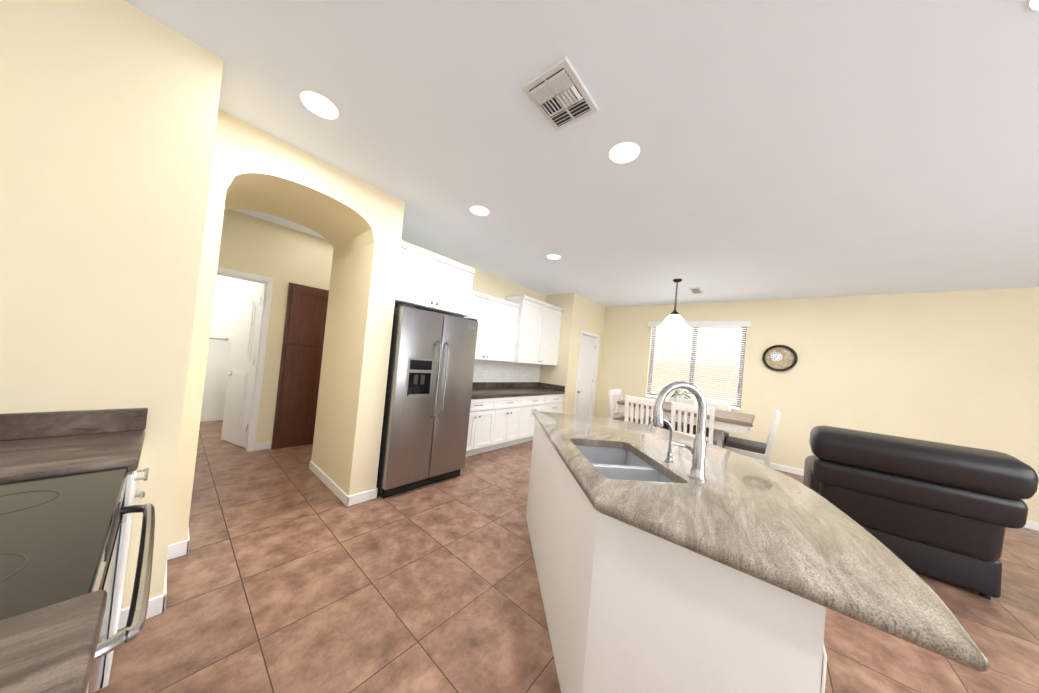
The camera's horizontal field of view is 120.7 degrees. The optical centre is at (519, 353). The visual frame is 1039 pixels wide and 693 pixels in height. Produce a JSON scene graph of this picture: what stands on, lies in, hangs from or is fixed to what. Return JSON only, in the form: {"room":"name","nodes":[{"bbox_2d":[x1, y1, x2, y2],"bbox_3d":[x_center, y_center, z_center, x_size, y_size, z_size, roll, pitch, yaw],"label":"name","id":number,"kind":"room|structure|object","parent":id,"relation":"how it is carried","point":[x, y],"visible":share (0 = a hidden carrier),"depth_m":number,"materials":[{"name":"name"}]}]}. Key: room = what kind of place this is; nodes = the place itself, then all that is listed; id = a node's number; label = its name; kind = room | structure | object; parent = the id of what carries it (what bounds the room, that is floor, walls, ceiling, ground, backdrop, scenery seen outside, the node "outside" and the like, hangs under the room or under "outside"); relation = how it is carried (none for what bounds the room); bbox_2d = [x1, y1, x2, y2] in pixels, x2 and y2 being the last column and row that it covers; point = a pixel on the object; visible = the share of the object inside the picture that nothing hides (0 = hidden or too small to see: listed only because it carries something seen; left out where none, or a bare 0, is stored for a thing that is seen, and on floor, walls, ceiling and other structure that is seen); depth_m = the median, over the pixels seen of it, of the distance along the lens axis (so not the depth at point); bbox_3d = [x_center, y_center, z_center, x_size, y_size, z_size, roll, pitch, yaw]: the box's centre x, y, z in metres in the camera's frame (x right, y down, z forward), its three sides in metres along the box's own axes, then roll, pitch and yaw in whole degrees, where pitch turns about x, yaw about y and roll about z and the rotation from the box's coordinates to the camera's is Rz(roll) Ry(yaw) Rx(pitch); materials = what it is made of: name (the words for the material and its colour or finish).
{"room":"kitchen","nodes":[
{"label":"kitchen","id":0,"kind":"room"},
{"bbox_2d":[201,275,260,415],"bbox_3d":[-4.909,-0.350,4.344,0.120,2.740,1.530,4,-2,40],"label":"wall","id":1,"kind":"structure","parent":0,"point":[219,351],"depth_m":4.58,"materials":[{"name":"white paint"}]},
{"bbox_2d":[200,415,222,421],"bbox_3d":[-4.974,0.975,4.276,0.017,0.088,1.540,4,-2,40],"label":"baseboard","id":2,"kind":"structure","parent":1,"relation":"attached to","point":[209,417],"depth_m":4.55,"materials":[{"name":"white wood"}]},
{"bbox_2d":[210,337,228,340],"bbox_3d":[-4.726,-0.231,4.421,0.071,0.044,0.544,4,-2,40],"label":"towel rail","id":3,"kind":"object","parent":1,"relation":"attached to","point":[226,339],"visible":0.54,"depth_m":4.54,"materials":[{"name":"silver metal"}]},
{"bbox_2d":[0,0,1038,608],"bbox_3d":[0.900,0.112,1.117,9.450,2.740,10.130,4,-2,40],"label":"wall","id":4,"kind":"structure","parent":0,"point":[138,168],"depth_m":1.83,"materials":[{"name":"beige paint"}]},
{"bbox_2d":[157,525,189,614],"bbox_3d":[-2.231,1.175,1.919,1.423,0.088,0.102,4,-2,40],"label":"baseboard","id":5,"kind":"structure","parent":4,"relation":"attached to","point":[175,550],"depth_m":1.76,"materials":[{"name":"white wood"}]},
{"bbox_2d":[221,284,262,447],"bbox_3d":[-3.470,0.133,3.715,0.577,1.998,0.147,5,-1,23],"label":"bathroom door","id":6,"kind":"structure","parent":4,"relation":"in","point":[240,372],"depth_m":3.68,"materials":[{"name":"white wood"}]},
{"bbox_2d":[217,267,273,451],"bbox_3d":[-3.344,0.104,3.322,0.136,2.077,0.714,4,-2,40],"label":"door frame","id":7,"kind":"structure","parent":4,"relation":"attached to","point":[267,282],"depth_m":3.52,"materials":[{"name":"white wood"}]},
{"bbox_2d":[271,282,328,448],"bbox_3d":[-2.730,0.177,3.931,0.047,2.070,0.710,4,-2,40],"label":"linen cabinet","id":8,"kind":"object","parent":4,"relation":"attached to","point":[300,369],"visible":0.58,"depth_m":3.80,"materials":[{"name":"brown wood"}]},
{"bbox_2d":[309,461,350,506],"bbox_3d":[-1.853,1.229,2.844,1.053,0.088,0.013,4,-2,40],"label":"baseboard","id":9,"kind":"structure","parent":4,"relation":"attached to","point":[346,499],"depth_m":2.75,"materials":[{"name":"white wood"}]},
{"bbox_2d":[394,241,473,316],"bbox_3d":[-1.203,-0.793,3.504,0.716,0.560,1.052,4,-2,40],"label":"upper cabinet","id":10,"kind":"object","parent":4,"relation":"attached to","point":[425,281],"depth_m":3.26,"materials":[{"name":"white wood"}]},
{"bbox_2d":[459,293,493,360],"bbox_3d":[-0.809,-0.391,4.300,0.336,0.935,0.730,4,-2,40],"label":"upper cabinet","id":11,"kind":"object","parent":4,"relation":"attached to","point":[483,311],"depth_m":4.37,"materials":[{"name":"white wood"}]},
{"bbox_2d":[490,297,517,360],"bbox_3d":[-0.419,-0.346,4.766,0.336,0.935,0.730,4,-2,40],"label":"upper cabinet","id":12,"kind":"object","parent":4,"relation":"attached to","point":[502,327],"depth_m":4.69,"materials":[{"name":"white wood"}]},
{"bbox_2d":[472,381,537,388],"bbox_3d":[-0.425,0.551,5.082,0.019,0.100,2.556,4,-2,40],"label":"backsplash","id":13,"kind":"structure","parent":4,"relation":"attached to","point":[476,384],"depth_m":5.25,"materials":[{"name":"brown stone"}]},
{"bbox_2d":[502,297,561,364],"bbox_3d":[0.224,-0.353,5.463,0.416,1.095,1.277,4,-2,40],"label":"upper cabinet","id":14,"kind":"object","parent":4,"relation":"attached to","point":[517,342],"depth_m":5.22,"materials":[{"name":"white wood"}]},
{"bbox_2d":[538,381,564,392],"bbox_3d":[0.629,0.663,5.845,0.615,0.100,0.021,4,-2,40],"label":"backsplash","id":15,"kind":"structure","parent":4,"relation":"attached to","point":[540,385],"depth_m":5.83,"materials":[{"name":"brown stone"}]},
{"bbox_2d":[575,334,595,415],"bbox_3d":[1.369,0.628,6.305,0.175,1.998,0.737,4,-2,40],"label":"pantry door","id":16,"kind":"structure","parent":4,"relation":"in","point":[588,348],"depth_m":6.30,"materials":[{"name":"white wood"}]},
{"bbox_2d":[574,330,599,416],"bbox_3d":[1.378,0.597,6.297,0.136,2.077,0.874,4,-2,40],"label":"door frame","id":17,"kind":"structure","parent":4,"relation":"attached to","point":[590,334],"depth_m":6.54,"materials":[{"name":"white wood"}]},
{"bbox_2d":[644,327,746,410],"bbox_3d":[3.281,0.197,5.610,1.600,1.510,0.140,4,-2,40],"label":"window","id":18,"kind":"structure","parent":4,"relation":"in","point":[692,367],"depth_m":5.62,"materials":[{"name":"white plastic"}]},
{"bbox_2d":[646,321,750,408],"bbox_3d":[3.246,0.165,5.565,1.660,1.516,0.133,4,-2,40],"label":"window blind slats","id":19,"kind":"object","parent":18,"relation":"attached to","point":[739,324],"visible":0.79,"depth_m":5.42,"materials":[{"name":"white plastic"}]},
{"bbox_2d":[762,345,797,370],"bbox_3d":[4.188,0.081,4.764,0.430,0.430,0.045,4,-2,40],"label":"wall clock","id":20,"kind":"object","parent":4,"relation":"attached to","point":[779,358],"visible":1,"depth_m":4.76,"materials":[{"name":"ceramic"}]},
{"bbox_2d":[747,457,1038,530],"bbox_3d":[4.567,1.843,4.280,7.500,0.088,0.040,4,-2,40],"label":"baseboard","id":21,"kind":"structure","parent":4,"relation":"attached to","point":[1029,524],"depth_m":4.56,"materials":[{"name":"white wood"}]},
{"bbox_2d":[99,420,1038,692],"bbox_3d":[0.168,1.470,2.037,11.800,0.060,11.200,4,-2,40],"label":"floor","id":22,"kind":"structure","parent":0,"point":[289,572],"depth_m":1.66,"materials":[{"name":"tile"}]},
{"bbox_2d":[0,408,148,692],"bbox_3d":[-1.056,0.791,0.342,2.376,1.000,0.690,4,-2,40],"label":"base cabinet","id":23,"kind":"object","parent":22,"relation":"on","point":[50,648],"depth_m":0.97,"materials":[{"name":"white wood"}]},
{"bbox_2d":[0,467,154,692],"bbox_3d":[-1.282,0.778,0.554,0.776,0.994,0.713,4,-2,40],"label":"range","id":24,"kind":"object","parent":22,"relation":"on","point":[59,536],"visible":0.83,"depth_m":0.69,"materials":[{"name":"black metal"}]},
{"bbox_2d":[376,304,477,498],"bbox_3d":[-1.190,0.447,3.308,1.076,1.785,0.920,4,-2,40],"label":"refrigerator","id":25,"kind":"object","parent":22,"relation":"on","point":[424,435],"visible":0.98,"depth_m":2.91,"materials":[{"name":"silver metal"}]},
{"bbox_2d":[466,397,501,456],"bbox_3d":[-0.810,0.992,4.193,0.626,0.805,0.770,4,-2,40],"label":"base cabinet","id":26,"kind":"object","parent":22,"relation":"on","point":[482,437],"depth_m":4.10,"materials":[{"name":"white wood"}]},
{"bbox_2d":[471,389,561,400],"bbox_3d":[-0.198,0.640,4.876,0.640,0.045,2.566,4,-2,40],"label":"countertop","id":27,"kind":"structure","parent":26,"relation":"on","point":[476,393],"depth_m":4.70,"materials":[{"name":"brown stone"}]},
{"bbox_2d":[498,397,525,448],"bbox_3d":[-0.417,1.038,4.663,0.626,0.805,0.701,4,-2,40],"label":"base cabinet","id":28,"kind":"object","parent":22,"relation":"on","point":[513,409],"depth_m":4.54,"materials":[{"name":"white wood"}]},
{"bbox_2d":[522,393,549,442],"bbox_3d":[-0.023,1.084,5.133,0.626,0.805,0.771,4,-2,40],"label":"base cabinet","id":29,"kind":"object","parent":22,"relation":"on","point":[533,404],"depth_m":4.92,"materials":[{"name":"white wood"}]},
{"bbox_2d":[546,393,563,412],"bbox_3d":[0.364,1.128,5.594,0.626,0.805,0.677,4,-2,40],"label":"base cabinet","id":30,"kind":"object","parent":22,"relation":"on","point":[556,399],"depth_m":5.46,"materials":[{"name":"white wood"}]},
{"bbox_2d":[609,389,639,422],"bbox_3d":[1.688,1.116,4.644,0.512,1.036,0.440,4,-2,40],"label":"chair","id":31,"kind":"object","parent":22,"relation":"on","point":[613,393],"visible":0.31,"depth_m":4.71,"materials":[{"name":"white wood"}]},
{"bbox_2d":[625,395,659,427],"bbox_3d":[1.672,1.100,3.939,0.440,1.036,0.512,4,-2,40],"label":"chair","id":32,"kind":"object","parent":22,"relation":"on","point":[632,400],"visible":0.15,"depth_m":3.80,"materials":[{"name":"white wood"}]},
{"bbox_2d":[526,425,825,692],"bbox_3d":[0.645,1.029,1.658,0.933,0.890,1.980,5,-1,-5],"label":"kitchen island","id":33,"kind":"object","parent":22,"relation":"on","point":[606,637],"depth_m":1.02,"materials":[{"name":"wood"}]},
{"bbox_2d":[532,411,989,680],"bbox_3d":[0.770,0.574,1.608,1.148,0.043,2.173,5,-1,-5],"label":"island countertop","id":34,"kind":"structure","parent":33,"relation":"on","point":[743,566],"depth_m":0.83,"materials":[{"name":"beige stone"}]},
{"bbox_2d":[578,445,673,480],"bbox_3d":[0.487,0.662,1.498,0.395,0.212,0.630,5,-1,-5],"label":"sink","id":35,"kind":"object","parent":34,"relation":"in","point":[614,460],"depth_m":1.70,"materials":[{"name":"grey metal"}]},
{"bbox_2d":[642,423,677,464],"bbox_3d":[0.708,0.434,1.471,0.148,0.218,0.062,5,-1,-5],"label":"faucet","id":36,"kind":"object","parent":34,"relation":"on","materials":[{"name":"silver metal"}]},
{"bbox_2d":[650,381,713,480],"bbox_3d":[0.697,0.330,1.291,0.254,0.416,0.090,5,-1,-5],"label":"faucet","id":37,"kind":"object","parent":34,"relation":"on","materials":[{"name":"silver metal"}]},
{"bbox_2d":[666,394,696,405],"bbox_3d":[2.380,1.176,4.504,0.440,1.036,0.512,4,-2,40],"label":"chair","id":38,"kind":"object","parent":22,"relation":"on","point":[689,400],"visible":0.08,"depth_m":4.63,"materials":[{"name":"white wood"}]},
{"bbox_2d":[617,400,754,447],"bbox_3d":[2.209,1.206,4.042,1.500,0.920,0.958,4,-2,40],"label":"dining table","id":39,"kind":"object","parent":22,"relation":"on","point":[735,422],"visible":0.21,"depth_m":3.65,"materials":[{"name":"brown wood"}]},
{"bbox_2d":[666,384,692,403],"bbox_3d":[2.346,0.583,4.319,0.386,0.353,0.410,4,-2,40],"label":"vase","id":40,"kind":"object","parent":39,"relation":"on","point":[678,398],"visible":0.56,"depth_m":4.27,"materials":[{"name":"white ceramic"}]},
{"bbox_2d":[671,402,716,445],"bbox_3d":[2.099,1.131,3.578,0.440,1.036,0.512,4,-2,40],"label":"chair","id":41,"kind":"object","parent":22,"relation":"on","point":[686,408],"visible":0.17,"depth_m":3.44,"materials":[{"name":"white wood"}]},
{"bbox_2d":[697,399,731,444],"bbox_3d":[2.712,1.200,4.224,0.440,1.036,0.512,4,-2,40],"label":"chair","id":42,"kind":"object","parent":22,"relation":"on","point":[718,404],"visible":0.1,"depth_m":4.34,"materials":[{"name":"white wood"}]},
{"bbox_2d":[724,410,780,466],"bbox_3d":[2.888,1.205,3.695,0.512,1.036,0.440,4,-2,40],"label":"chair","id":43,"kind":"object","parent":22,"relation":"on","point":[754,449],"visible":0.5,"depth_m":3.54,"materials":[{"name":"white wood"}]},
{"bbox_2d":[803,425,1038,599],"bbox_3d":[3.181,1.206,2.565,1.035,1.035,1.072,4,-2,40],"label":"sofa","id":44,"kind":"object","parent":22,"relation":"on","point":[949,513],"visible":0.92,"depth_m":2.16,"materials":[{"name":"leather"}]},
{"bbox_2d":[124,0,1038,306],"bbox_3d":[0.422,-1.327,2.096,11.800,0.080,11.200,4,-2,40],"label":"ceiling","id":45,"kind":"structure","parent":0,"point":[810,148],"depth_m":1.69,"materials":[{"name":"white paint"}]},
{"bbox_2d":[300,91,338,118],"bbox_3d":[-1.160,-1.436,1.719,0.187,0.006,0.187,5,-1,-5],"label":"recessed light","id":46,"kind":"object","parent":45,"relation":"in","point":[323,109],"depth_m":1.71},
{"bbox_2d":[470,206,489,215],"bbox_3d":[-0.377,-1.342,2.794,0.187,0.006,0.187,5,-1,-5],"label":"recessed light","id":47,"kind":"object","parent":45,"relation":"in","point":[477,210],"depth_m":2.79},
{"bbox_2d":[547,254,560,259],"bbox_3d":[0.445,-1.246,3.836,0.187,0.006,0.187,5,-1,-5],"label":"recessed light","id":48,"kind":"object","parent":45,"relation":"in","point":[553,257],"depth_m":3.84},
{"bbox_2d":[521,56,598,130],"bbox_3d":[0.213,-1.304,1.524,0.265,0.028,0.335,4,-2,40],"label":"ceiling vent","id":49,"kind":"object","parent":45,"relation":"in","point":[558,95],"visible":1,"depth_m":1.49,"materials":[{"name":"white metal"}]},
{"bbox_2d":[609,142,639,162],"bbox_3d":[0.664,-1.267,1.875,0.187,0.006,0.187,5,-1,-5],"label":"recessed light","id":50,"kind":"object","parent":45,"relation":"in","point":[617,154],"depth_m":1.87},
{"bbox_2d":[656,279,691,329],"bbox_3d":[2.273,-0.717,4.306,0.456,0.708,0.456,4,-2,40],"label":"pendant light","id":51,"kind":"object","parent":45,"relation":"hanging from","point":[674,320],"visible":1,"depth_m":4.26,"materials":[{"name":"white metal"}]},
{"bbox_2d":[688,287,703,293],"bbox_3d":[2.838,-0.998,4.749,0.170,0.027,0.360,4,-2,40],"label":"ceiling vent","id":52,"kind":"object","parent":45,"relation":"in","point":[696,290],"visible":0.98,"depth_m":4.71,"materials":[{"name":"white metal"}]},
{"bbox_2d":[1029,0,1038,10],"bbox_3d":[1.785,-1.185,0.927,0.187,0.006,0.187,5,-1,-5],"label":"recessed light","id":53,"kind":"object","parent":45,"relation":"in","point":[1034,4],"depth_m":1.01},
{"label":"outside","id":54,"kind":"structure","parent":0,"visible":0},
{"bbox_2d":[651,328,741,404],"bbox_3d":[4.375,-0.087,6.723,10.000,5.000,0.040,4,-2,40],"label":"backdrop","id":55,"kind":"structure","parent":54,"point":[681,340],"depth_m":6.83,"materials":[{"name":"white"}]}
]}

